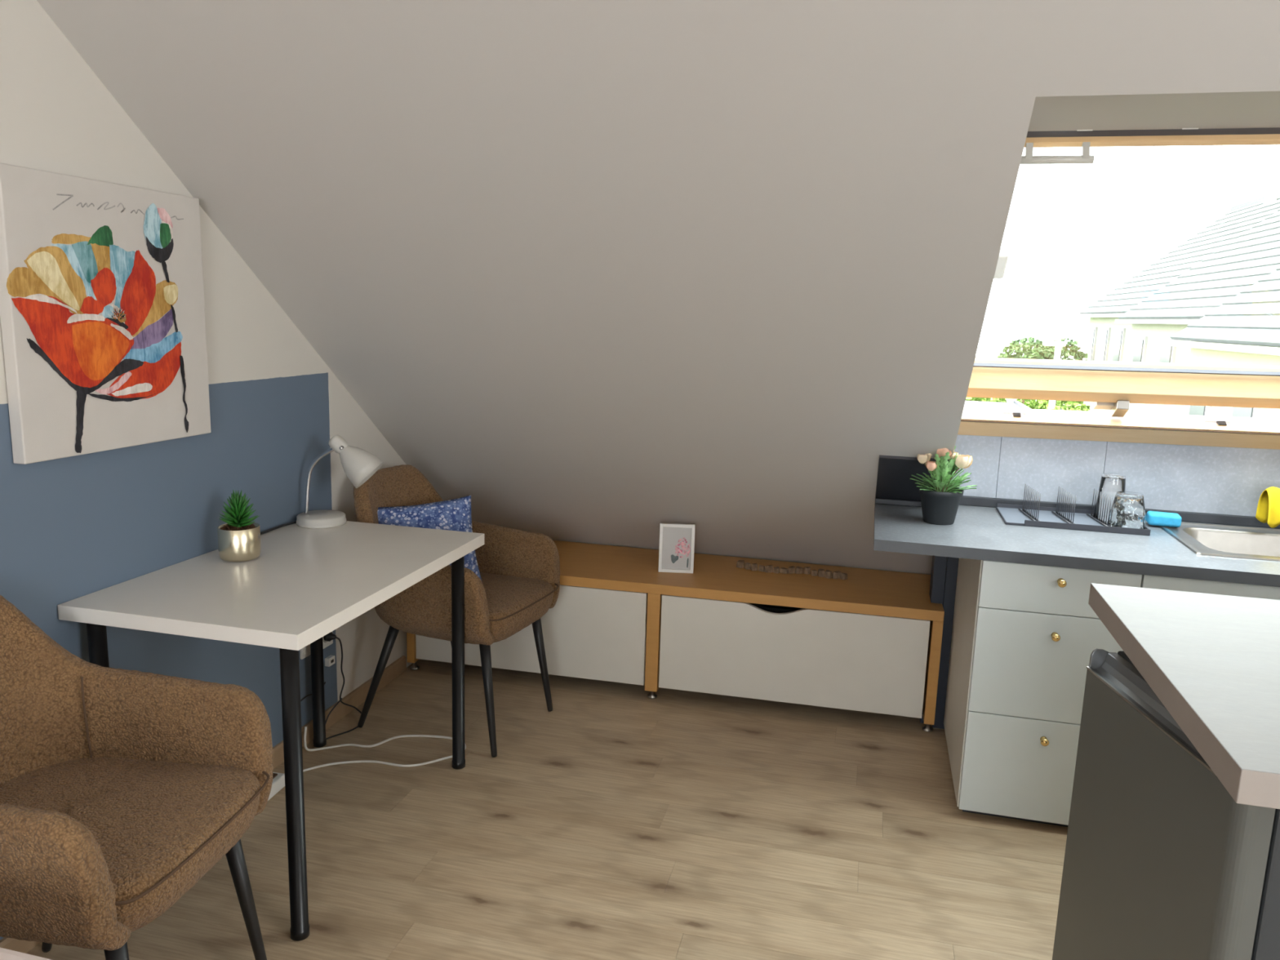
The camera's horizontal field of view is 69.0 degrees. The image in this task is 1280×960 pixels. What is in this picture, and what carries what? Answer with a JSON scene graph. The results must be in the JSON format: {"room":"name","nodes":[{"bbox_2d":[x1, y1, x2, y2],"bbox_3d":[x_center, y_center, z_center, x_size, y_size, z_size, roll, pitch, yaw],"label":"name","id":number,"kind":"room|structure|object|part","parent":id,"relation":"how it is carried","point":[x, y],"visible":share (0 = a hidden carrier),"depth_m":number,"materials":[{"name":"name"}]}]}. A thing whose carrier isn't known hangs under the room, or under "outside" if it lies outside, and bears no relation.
{"room":"studio apartment","nodes":[
{"label":"studio apartment","id":0,"kind":"room"},
{"bbox_2d":[0,0,412,940],"bbox_3d":[-1.533,-0.082,1.148,0.120,2.570,6.970,4,10,14],"label":"wall","id":1,"kind":"structure","parent":0,"point":[72,527],"depth_m":2.35,"materials":[{"name":"white paint"}]},
{"bbox_2d":[0,163,210,464],"bbox_3d":[-1.194,-0.369,2.120,0.034,0.592,0.565,4,10,14],"label":"canvas painting","id":2,"kind":"object","parent":1,"relation":"attached to","point":[102,308],"visible":1,"depth_m":2.05,"materials":[{"name":"fabric"}]},
{"bbox_2d":[0,655,406,953],"bbox_3d":[-1.636,1.198,0.827,0.014,0.060,5.885,4,10,14],"label":"baseboard","id":3,"kind":"structure","parent":1,"relation":"attached to","point":[357,696],"depth_m":3.18,"materials":[{"name":"brown wood"}]},
{"bbox_2d":[299,644,310,659],"bbox_3d":[-1.065,0.526,2.978,0.012,0.080,0.060,4,10,14],"label":"light switch","id":4,"kind":"object","parent":1,"relation":"attached to","point":[304,652],"visible":0.3,"depth_m":2.96,"materials":[{"name":"white plastic"}]},
{"bbox_2d":[300,681,325,702],"bbox_3d":[-1.057,0.436,2.965,0.010,0.543,0.177,4,11,14],"label":"cable","id":5,"kind":"object","parent":1,"relation":"attached to","point":[304,697],"visible":0.2,"depth_m":2.99,"materials":[{"name":"black plastic"}]},
{"bbox_2d":[322,636,333,648],"bbox_3d":[-1.040,0.515,3.078,0.013,0.080,0.080,4,10,14],"label":"wall socket","id":6,"kind":"object","parent":1,"relation":"attached to","point":[326,643],"visible":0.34,"depth_m":3.08,"materials":[{"name":"white plastic"}]},
{"bbox_2d":[323,631,361,739],"bbox_3d":[-1.008,0.670,3.084,0.090,0.338,0.177,10,13,38],"label":"cable","id":7,"kind":"object","parent":6,"relation":"attached to","point":[329,637],"visible":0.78,"depth_m":3.09,"materials":[{"name":"black plastic"}]},
{"bbox_2d":[324,654,335,666],"bbox_3d":[-1.035,0.604,3.113,0.018,0.028,0.036,4,10,14],"label":"outlet","id":8,"kind":"object","parent":1,"relation":"attached to","point":[329,660],"visible":1,"depth_m":3.10,"materials":[{"name":"white plastic"}]},
{"bbox_2d":[217,522,261,562],"bbox_3d":[-1.052,0.163,2.449,0.103,0.086,0.103,4,10,14],"label":"pot","id":9,"kind":"object","parent":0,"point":[237,541],"depth_m":2.41,"materials":[{"name":"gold metal"}]},
{"bbox_2d":[26,610,1067,959],"bbox_3d":[0.600,1.315,0.860,4.450,0.050,7.000,4,10,14],"label":"floor","id":10,"kind":"structure","parent":0,"point":[615,821],"depth_m":2.50,"materials":[{"name":"brown wood"}]},
{"bbox_2d":[0,947,52,959],"bbox_3d":[-1.242,1.029,0.347,0.900,0.585,2.015,4,10,14],"label":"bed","id":11,"kind":"object","parent":10,"relation":"on","point":[5,954],"visible":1,"depth_m":1.18,"materials":[{"name":"white wood"}]},
{"bbox_2d":[0,595,273,959],"bbox_3d":[-1.062,0.651,1.722,0.619,0.850,0.562,3,10,8],"label":"armchair","id":12,"kind":"object","parent":10,"relation":"on","point":[121,789],"visible":1,"depth_m":1.81,"materials":[{"name":"brown fabric"}]},
{"bbox_3d":[-1.227,0.846,1.955,0.152,0.377,0.035,7,11,27],"label":"leg","id":13,"kind":"part","parent":12,"relation":"part of","materials":[{"name":"black metal"}]},
{"bbox_3d":[-0.859,0.929,1.558,0.085,0.372,0.035,11,14,42],"label":"leg","id":14,"kind":"part","parent":12,"relation":"part of","materials":[{"name":"black metal"}]},
{"bbox_3d":[-1.027,0.663,1.720,0.536,0.136,0.466,3,10,8],"label":"seat","id":15,"kind":"part","parent":12,"relation":"part of","materials":[{"name":"brown fabric"}]},
{"bbox_3d":[-0.807,0.868,1.904,0.085,0.372,0.035,-1,11,-17],"label":"leg","id":16,"kind":"part","parent":12,"relation":"part of","materials":[{"name":"black metal"}]},
{"bbox_2d":[57,520,484,941],"bbox_3d":[-0.884,0.579,2.490,0.597,0.735,0.946,4,10,14],"label":"desk","id":17,"kind":"object","parent":10,"relation":"on","point":[304,584],"visible":0.85,"depth_m":2.19,"materials":[{"name":"white wood"}]},
{"bbox_3d":[-1.230,0.653,2.150,0.041,0.688,0.041,4,10,14],"label":"leg","id":18,"kind":"part","parent":17,"relation":"part of","materials":[{"name":"black metal"}]},
{"bbox_2d":[217,489,261,562],"bbox_3d":[-1.051,0.116,2.440,0.103,0.183,0.103,4,10,14],"label":"potted succulent","id":19,"kind":"object","parent":17,"relation":"on","point":[238,539],"visible":1,"depth_m":2.42,"materials":[{"name":"gold metal"}]},
{"bbox_3d":[-0.755,0.688,2.038,0.041,0.688,0.041,4,10,14],"label":"leg","id":20,"kind":"part","parent":17,"relation":"part of","materials":[{"name":"black metal"}]},
{"bbox_3d":[-1.022,0.517,2.946,0.041,0.688,0.041,4,10,14],"label":"leg","id":21,"kind":"part","parent":17,"relation":"part of","materials":[{"name":"black metal"}]},
{"bbox_2d":[260,435,383,534],"bbox_3d":[-0.948,0.019,2.729,0.276,0.278,0.381,4,10,14],"label":"desk lamp","id":22,"kind":"object","parent":17,"relation":"on","point":[358,464],"visible":0.94,"depth_m":2.80,"materials":[{"name":"white metal"}]},
{"bbox_3d":[-1.091,0.151,2.731,0.016,0.010,0.271,4,11,15],"label":"power cord","id":23,"kind":"part","parent":22,"relation":"part of","materials":[{"name":"black plastic"}]},
{"bbox_3d":[-0.843,-0.040,2.833,0.130,0.130,0.113,4,10,14],"label":"lamp shade","id":24,"kind":"part","parent":22,"relation":"part of","materials":[{"name":"white metal"}]},
{"bbox_3d":[-0.552,0.551,2.832,0.041,0.688,0.041,4,10,14],"label":"leg","id":25,"kind":"part","parent":17,"relation":"part of","materials":[{"name":"black metal"}]},
{"bbox_2d":[267,772,284,800],"bbox_3d":[-1.094,0.901,2.612,0.054,0.044,0.280,4,10,10],"label":"power strip","id":26,"kind":"object","parent":10,"relation":"on","point":[278,779],"visible":0.09,"depth_m":2.71,"materials":[{"name":"white plastic"}]},
{"bbox_2d":[272,773,277,778],"bbox_3d":[-1.072,0.863,2.717,0.020,0.005,0.025,4,10,10],"label":"rocker switch","id":27,"kind":"object","parent":26,"relation":"attached to","point":[274,775],"depth_m":2.72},
{"bbox_2d":[302,726,466,772],"bbox_3d":[-0.832,0.834,2.943,0.557,0.076,0.230,-2,11,-21],"label":"cable","id":28,"kind":"object","parent":10,"relation":"on","point":[305,727],"visible":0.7,"depth_m":2.95,"materials":[{"name":"plastic"}]},
{"bbox_2d":[353,464,559,757],"bbox_3d":[-0.628,0.407,3.158,0.619,0.850,0.562,6,11,21],"label":"armchair","id":29,"kind":"object","parent":10,"relation":"on","point":[519,570],"visible":0.6,"depth_m":3.08,"materials":[{"name":"brown fabric"}]},
{"bbox_3d":[-0.870,0.649,3.107,0.153,0.377,0.035,1,10,-2],"label":"leg","id":30,"kind":"part","parent":29,"relation":"part of","materials":[{"name":"black metal"}]},
{"bbox_2d":[377,494,482,582],"bbox_3d":[-0.707,0.217,3.092,0.362,0.319,0.146,0,10,-12],"label":"throw pillow","id":31,"kind":"object","parent":29,"relation":"on","point":[455,514],"visible":0.41,"depth_m":3.08,"materials":[{"name":"blue fabric"}]},
{"bbox_3d":[-0.595,0.419,3.147,0.536,0.136,0.466,6,11,21],"label":"seat","id":32,"kind":"part","parent":29,"relation":"part of","materials":[{"name":"brown fabric"}]},
{"bbox_3d":[-0.482,0.690,2.949,0.035,0.372,0.085,-5,12,-33],"label":"leg","id":33,"kind":"part","parent":29,"relation":"part of","materials":[{"name":"black metal"}]},
{"bbox_3d":[-0.346,0.636,3.273,0.085,0.372,0.035,1,10,-3],"label":"leg","id":34,"kind":"part","parent":29,"relation":"part of","materials":[{"name":"black metal"}]},
{"bbox_2d":[406,540,944,732],"bbox_3d":[0.114,0.552,3.633,1.974,0.444,0.512,4,10,12],"label":"storage bench","id":35,"kind":"object","parent":10,"relation":"on","point":[868,641],"visible":0.77,"depth_m":3.35,"materials":[{"name":"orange wood"}]},
{"bbox_3d":[-0.422,0.552,3.508,0.908,0.352,0.018,4,10,12],"label":"panel","id":36,"kind":"part","parent":35,"relation":"part of","materials":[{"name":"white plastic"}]},
{"bbox_2d":[657,523,695,573],"bbox_3d":[0.139,0.254,3.520,0.132,0.182,0.060,2,10,2],"label":"picture frame","id":37,"kind":"object","parent":35,"relation":"on","point":[677,541],"visible":1,"depth_m":3.51,"materials":[{"name":"white plastic"}]},
{"bbox_2d":[736,560,847,579],"bbox_3d":[0.576,0.341,3.549,0.423,0.028,0.062,4,10,14],"label":"garland","id":38,"kind":"object","parent":35,"relation":"on","point":[828,574],"visible":1,"depth_m":3.54},
{"bbox_3d":[0.528,0.618,3.298,0.929,0.352,0.018,4,10,12],"label":"drawer","id":39,"kind":"part","parent":35,"relation":"part of","materials":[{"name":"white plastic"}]},
{"bbox_2d":[943,558,1142,826],"bbox_3d":[1.184,0.563,2.833,0.400,0.768,0.629,4,10,14],"label":"base cabinet","id":40,"kind":"object","parent":10,"relation":"on","point":[1024,637],"visible":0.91,"depth_m":2.58,"materials":[{"name":"wood"}]},
{"bbox_3d":[1.111,0.809,2.605,0.396,0.298,0.018,4,10,14],"label":"drawer","id":41,"kind":"part","parent":40,"relation":"part of","materials":[{"name":"grey paint"}]},
{"bbox_3d":[1.113,0.719,2.564,0.022,0.022,0.028,4,10,14],"label":"knob","id":42,"kind":"part","parent":40,"relation":"part of","materials":[{"name":"gold metal"}]},
{"bbox_3d":[1.121,0.512,2.551,0.396,0.302,0.018,4,10,14],"label":"drawer","id":43,"kind":"part","parent":40,"relation":"part of","materials":[{"name":"grey paint"}]},
{"bbox_3d":[1.120,0.423,2.512,0.022,0.022,0.028,4,10,14],"label":"knob","id":44,"kind":"part","parent":40,"relation":"part of","materials":[{"name":"gold metal"}]},
{"bbox_3d":[1.127,0.297,2.513,0.396,0.132,0.018,4,10,14],"label":"drawer","id":45,"kind":"part","parent":40,"relation":"part of","materials":[{"name":"grey paint"}]},
{"bbox_3d":[1.124,0.274,2.485,0.022,0.022,0.028,4,10,14],"label":"knob","id":46,"kind":"part","parent":40,"relation":"part of","materials":[{"name":"gold metal"}]},
{"bbox_2d":[1052,648,1279,959],"bbox_3d":[0.964,0.756,1.423,0.461,0.874,0.427,2,10,1],"label":"fridge","id":47,"kind":"object","parent":10,"relation":"on","point":[1162,862],"visible":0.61,"depth_m":1.35,"materials":[{"name":"metal"}]},
{"bbox_3d":[1.000,0.339,1.347,0.414,0.022,0.427,2,10,1],"label":"plate","id":48,"kind":"part","parent":47,"relation":"part of","materials":[{"name":"black plastic"}]},
{"bbox_3d":[0.747,0.350,1.365,0.004,0.003,0.406,2,10,1],"label":"door edge trim","id":49,"kind":"part","parent":47,"relation":"part of","materials":[{"name":"grey metal"}]},
{"bbox_2d":[1140,574,1279,599],"bbox_3d":[1.683,0.600,2.713,0.624,0.768,0.629,4,10,14],"label":"base cabinet","id":50,"kind":"object","parent":10,"relation":"on","point":[1147,581],"visible":0.02,"depth_m":2.41,"materials":[{"name":"wood"}]},
{"bbox_2d":[873,454,1279,586],"bbox_3d":[1.401,0.086,2.714,1.384,0.222,0.659,4,10,14],"label":"countertop","id":51,"kind":"structure","parent":50,"relation":"on","point":[978,531],"depth_m":2.63,"materials":[{"name":"stone"}]},
{"bbox_3d":[0.871,0.007,2.992,0.214,0.192,0.245,4,10,14],"label":"slope panel","id":52,"kind":"part","parent":51,"relation":"part of","materials":[{"name":"black"}]},
{"bbox_2d":[910,445,977,524],"bbox_3d":[0.922,0.011,2.837,0.198,0.235,0.175,4,10,14],"label":"potted flowers","id":53,"kind":"object","parent":51,"relation":"on","point":[940,500],"visible":0.96,"depth_m":2.80,"materials":[{"name":"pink plant"}]},
{"bbox_3d":[0.913,0.077,2.839,0.131,0.104,0.131,4,10,14],"label":"pot","id":54,"kind":"part","parent":53,"relation":"part of","materials":[{"name":"black plastic"}]},
{"bbox_3d":[0.944,0.001,2.810,0.046,0.097,0.004,7,11,26],"label":"flower stem","id":55,"kind":"part","parent":53,"relation":"part of","materials":[{"name":"green plant"}]},
{"bbox_2d":[995,484,1150,535],"bbox_3d":[1.341,0.081,2.903,0.401,0.098,0.252,4,10,14],"label":"dish rack","id":56,"kind":"object","parent":51,"relation":"on","point":[1038,516],"visible":0.91,"depth_m":2.89,"materials":[{"name":"grey metal"}]},
{"bbox_2d":[997,506,1106,525],"bbox_3d":[1.339,0.121,2.910,0.395,0.017,0.247,4,10,14],"label":"tray","id":57,"kind":"object","parent":56,"relation":"on","point":[1019,516],"depth_m":2.92,"materials":[{"name":"metal"}]},
{"bbox_2d":[1093,472,1125,520],"bbox_3d":[1.476,0.053,2.920,0.089,0.141,0.089,4,10,14],"label":"drinking glass","id":58,"kind":"object","parent":56,"relation":"on","point":[1110,483],"visible":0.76,"depth_m":2.89,"materials":[{"name":"clear glass"}]},
{"bbox_2d":[1106,491,1146,528],"bbox_3d":[1.473,0.091,2.814,0.106,0.103,0.106,4,10,14],"label":"drinking glass","id":59,"kind":"object","parent":56,"relation":"on","point":[1128,508],"visible":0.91,"depth_m":2.78,"materials":[{"name":"clear glass"}]},
{"bbox_2d":[1158,522,1279,560],"bbox_3d":[1.794,0.255,2.701,0.472,0.156,0.440,4,10,14],"label":"sink","id":60,"kind":"object","parent":51,"relation":"in","point":[1211,540],"visible":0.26,"depth_m":2.83,"materials":[{"name":"silver metal"}]},
{"bbox_2d":[1146,511,1182,527],"bbox_3d":[1.615,0.121,2.875,0.090,0.036,0.060,6,11,20],"label":"sponge","id":61,"kind":"object","parent":60,"relation":"on","point":[1153,517],"visible":0.98,"depth_m":2.85,"materials":[{"name":"blue"}]},
{"bbox_3d":[1.971,0.090,2.799,0.170,0.146,0.074,4,10,14],"label":"tap","id":62,"kind":"object","parent":60,"relation":"on","visible":0},
{"bbox_2d":[1255,486,1279,528],"bbox_3d":[1.929,0.077,2.787,0.122,0.126,0.107,4,10,14],"label":"cloth","id":63,"kind":"object","parent":62,"relation":"on","point":[1268,510],"visible":1,"depth_m":2.77,"materials":[{"name":"yellow fabric"}]},
{"bbox_3d":[1.701,0.803,1.207,0.700,0.900,0.680,4,10,14],"label":"cabinet","id":64,"kind":"object","parent":10,"relation":"on","visible":0},
{"bbox_2d":[1088,582,1279,808],"bbox_3d":[1.406,0.318,1.194,1.386,0.040,0.741,4,10,14],"label":"countertop","id":65,"kind":"structure","parent":64,"relation":"on","point":[1212,661],"depth_m":1.31,"materials":[{"name":"white laminate"}]},
{"bbox_2d":[36,0,1279,574],"bbox_3d":[1.095,-0.422,2.311,4.620,2.919,3.657,4,10,14],"label":"ceiling","id":66,"kind":"structure","parent":0,"point":[597,272],"depth_m":2.11,"materials":[{"name":"paint"}]},
{"bbox_2d":[957,127,1279,449],"bbox_3d":[1.474,-0.471,2.432,1.260,0.894,1.122,4,10,14],"label":"window","id":67,"kind":"structure","parent":66,"relation":"attached to","point":[1113,386],"depth_m":2.86,"materials":[{"name":"brown wood"}]},
{"bbox_3d":[1.218,-0.208,3.031,0.076,0.025,0.046,4,10,14],"label":"latch plate","id":68,"kind":"part","parent":67,"relation":"part of","materials":[{"name":"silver metal"}]},
{"bbox_3d":[1.477,-0.243,2.952,0.065,0.042,0.051,4,10,14],"label":"striker plate","id":69,"kind":"part","parent":67,"relation":"part of","materials":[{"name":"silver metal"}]},
{"bbox_3d":[1.578,-0.163,2.955,1.262,0.108,0.151,4,11,15],"label":"frame sill","id":70,"kind":"part","parent":67,"relation":"part of","materials":[{"name":"brown wood"}]},
{"bbox_3d":[1.506,-0.224,2.926,0.035,0.057,0.082,4,10,14],"label":"closing handle","id":71,"kind":"part","parent":67,"relation":"part of","materials":[{"name":"silver metal"}]},
{"bbox_3d":[1.574,-0.303,2.898,1.190,0.143,0.146,4,11,14],"label":"sash rail","id":72,"kind":"part","parent":67,"relation":"part of","materials":[{"name":"brown wood"}]},
{"bbox_3d":[1.360,-0.704,1.893,1.188,0.045,0.042,4,10,14],"label":"sash rail","id":73,"kind":"part","parent":67,"relation":"part of","materials":[{"name":"brown wood"}]},
{"bbox_3d":[1.357,-0.707,1.877,1.260,0.022,0.024,4,10,14],"label":"blind rail","id":74,"kind":"part","parent":67,"relation":"part of","materials":[{"name":"grey metal"}]},
{"bbox_3d":[1.788,-0.171,2.881,0.076,0.025,0.046,4,10,14],"label":"latch plate","id":75,"kind":"part","parent":67,"relation":"part of","materials":[{"name":"silver metal"}]},
{"bbox_2d":[920,435,1279,723],"bbox_3d":[1.580,0.373,3.126,1.150,1.062,0.120,4,10,14],"label":"wall","id":76,"kind":"structure","parent":0,"point":[1220,480],"depth_m":3.00,"materials":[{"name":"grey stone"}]},
{"bbox_2d":[932,556,959,728],"bbox_3d":[1.061,0.492,3.215,0.040,0.765,0.027,4,10,14],"label":"trim","id":77,"kind":"structure","parent":76,"relation":"attached to","point":[952,566],"depth_m":3.21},
{"bbox_3d":[1.107,-0.046,3.118,0.174,0.262,0.012,4,10,14],"label":"panel","id":78,"kind":"part","parent":76,"relation":"part of","materials":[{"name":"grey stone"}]},
{"bbox_3d":[1.346,-0.029,3.060,0.319,0.262,0.012,4,10,14],"label":"panel","id":79,"kind":"part","parent":76,"relation":"part of","materials":[{"name":"grey tile"}]},
{"bbox_3d":[1.819,0.006,2.946,0.653,0.262,0.012,4,10,14],"label":"panel","id":80,"kind":"part","parent":76,"relation":"part of","materials":[{"name":"grey tile"}]},
{"label":"outside","id":81,"kind":"structure","parent":0,"visible":0},
{"bbox_2d":[975,355,1084,404],"bbox_3d":[49.991,-7.335,83.549,180.000,0.300,174.000,4,10,14],"label":"ground","id":82,"kind":"structure","parent":81,"point":[1008,400],"depth_m":74.53,"materials":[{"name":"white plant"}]},
{"bbox_2d":[965,396,1006,402],"bbox_3d":[9.044,-0.765,26.069,2.034,4.640,1.871,4,10,14],"label":"shrub","id":83,"kind":"object","parent":82,"relation":"on","point":[967,398],"visible":0.05,"depth_m":25.45,"materials":[{"name":"green plant"}]},
{"bbox_2d":[964,400,1031,408],"bbox_3d":[7.478,0.174,22.329,3.030,4.020,3.430,4,10,14],"label":"garage","id":84,"kind":"structure","parent":82,"relation":"on","point":[1016,404],"depth_m":22.54,"materials":[{"name":"white"}]},
{"bbox_2d":[996,337,1062,404],"bbox_3d":[11.449,-1.491,27.947,1.859,5.549,1.877,4,10,14],"label":"tree","id":85,"kind":"object","parent":82,"relation":"on","point":[1029,353],"visible":0.35,"depth_m":27.25,"materials":[{"name":"green plant"}]},
{"bbox_2d":[1016,399,1089,410],"bbox_3d":[10.975,-0.497,25.206,1.975,4.534,1.871,4,10,14],"label":"shrub","id":86,"kind":"object","parent":82,"relation":"on","point":[1031,403],"visible":0.11,"depth_m":24.52,"materials":[{"name":"green plant"}]},
{"bbox_2d":[1042,341,1066,409],"bbox_3d":[9.988,-0.656,23.131,0.500,5.520,0.240,4,10,14],"label":"lamp post","id":87,"kind":"object","parent":82,"relation":"on","point":[1058,344],"visible":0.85,"depth_m":22.60,"materials":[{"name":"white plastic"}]},
{"bbox_3d":[10.083,-0.590,23.118,0.200,5.400,0.190,4,10,14],"label":"post","id":88,"kind":"part","parent":87,"relation":"part of","materials":[{"name":"white plastic"}]},
{"bbox_2d":[1035,337,1088,360],"bbox_3d":[13.254,-1.768,29.849,1.659,5.529,1.862,4,10,14],"label":"tree","id":89,"kind":"object","parent":82,"relation":"on","point":[1073,349],"visible":0.12,"depth_m":29.12,"materials":[{"name":"green plant"}]},
{"bbox_2d":[1048,404,1089,411],"bbox_3d":[9.908,0.273,21.850,1.506,4.139,1.560,4,10,14],"label":"shrub","id":90,"kind":"object","parent":82,"relation":"on","point":[1072,407],"visible":0.02,"depth_m":21.52,"materials":[{"name":"green plant"}]},
{"bbox_2d":[1076,160,1279,412],"bbox_3d":[17.910,-3.668,26.922,8.547,10.580,7.600,4,10,14],"label":"house","id":91,"kind":"structure","parent":82,"relation":"on","point":[1107,340],"depth_m":27.43,"materials":[{"name":"grey tile"}]},
{"bbox_3d":[14.688,-4.406,30.402,0.019,0.990,0.740,4,10,14],"label":"pane","id":92,"kind":"part","parent":91,"relation":"part of","materials":[{"name":"white glass"}]},
{"bbox_3d":[14.256,-4.115,28.706,0.019,0.990,0.740,4,10,14],"label":"pane","id":93,"kind":"part","parent":91,"relation":"part of","materials":[{"name":"white glass"}]},
{"bbox_3d":[13.823,-3.823,27.009,0.019,0.990,0.740,4,10,14],"label":"pane","id":94,"kind":"part","parent":91,"relation":"part of","materials":[{"name":"white glass"}]},
{"bbox_2d":[1115,208,1279,414],"bbox_3d":[15.584,-2.003,19.745,8.747,9.700,7.400,4,10,14],"label":"house","id":95,"kind":"structure","parent":82,"relation":"on","point":[1255,255],"depth_m":20.84,"materials":[{"name":"grey tile"}]},
{"bbox_3d":[12.184,-2.944,22.857,0.019,0.990,0.740,4,10,14],"label":"pane","id":96,"kind":"part","parent":95,"relation":"part of","materials":[{"name":"white glass"}]},
{"bbox_3d":[11.623,-2.567,20.659,0.019,0.990,0.740,4,10,14],"label":"pane","id":97,"kind":"part","parent":95,"relation":"part of","materials":[{"name":"white glass"}]},
{"bbox_2d":[1165,266,1279,418],"bbox_3d":[12.899,-0.509,12.108,8.947,9.300,8.600,4,10,14],"label":"house","id":98,"kind":"structure","parent":82,"relation":"on","point":[1244,330],"depth_m":14.96,"materials":[{"name":"grey tile"}]},
{"bbox_3d":[9.577,-1.382,15.983,0.019,0.990,0.740,4,10,14],"label":"pane","id":99,"kind":"part","parent":98,"relation":"part of","materials":[{"name":"glass"}]},
{"bbox_3d":[9.083,-1.050,14.048,0.019,0.990,0.740,4,10,14],"label":"pane","id":100,"kind":"part","parent":98,"relation":"part of","materials":[{"name":"glass"}]}
]}

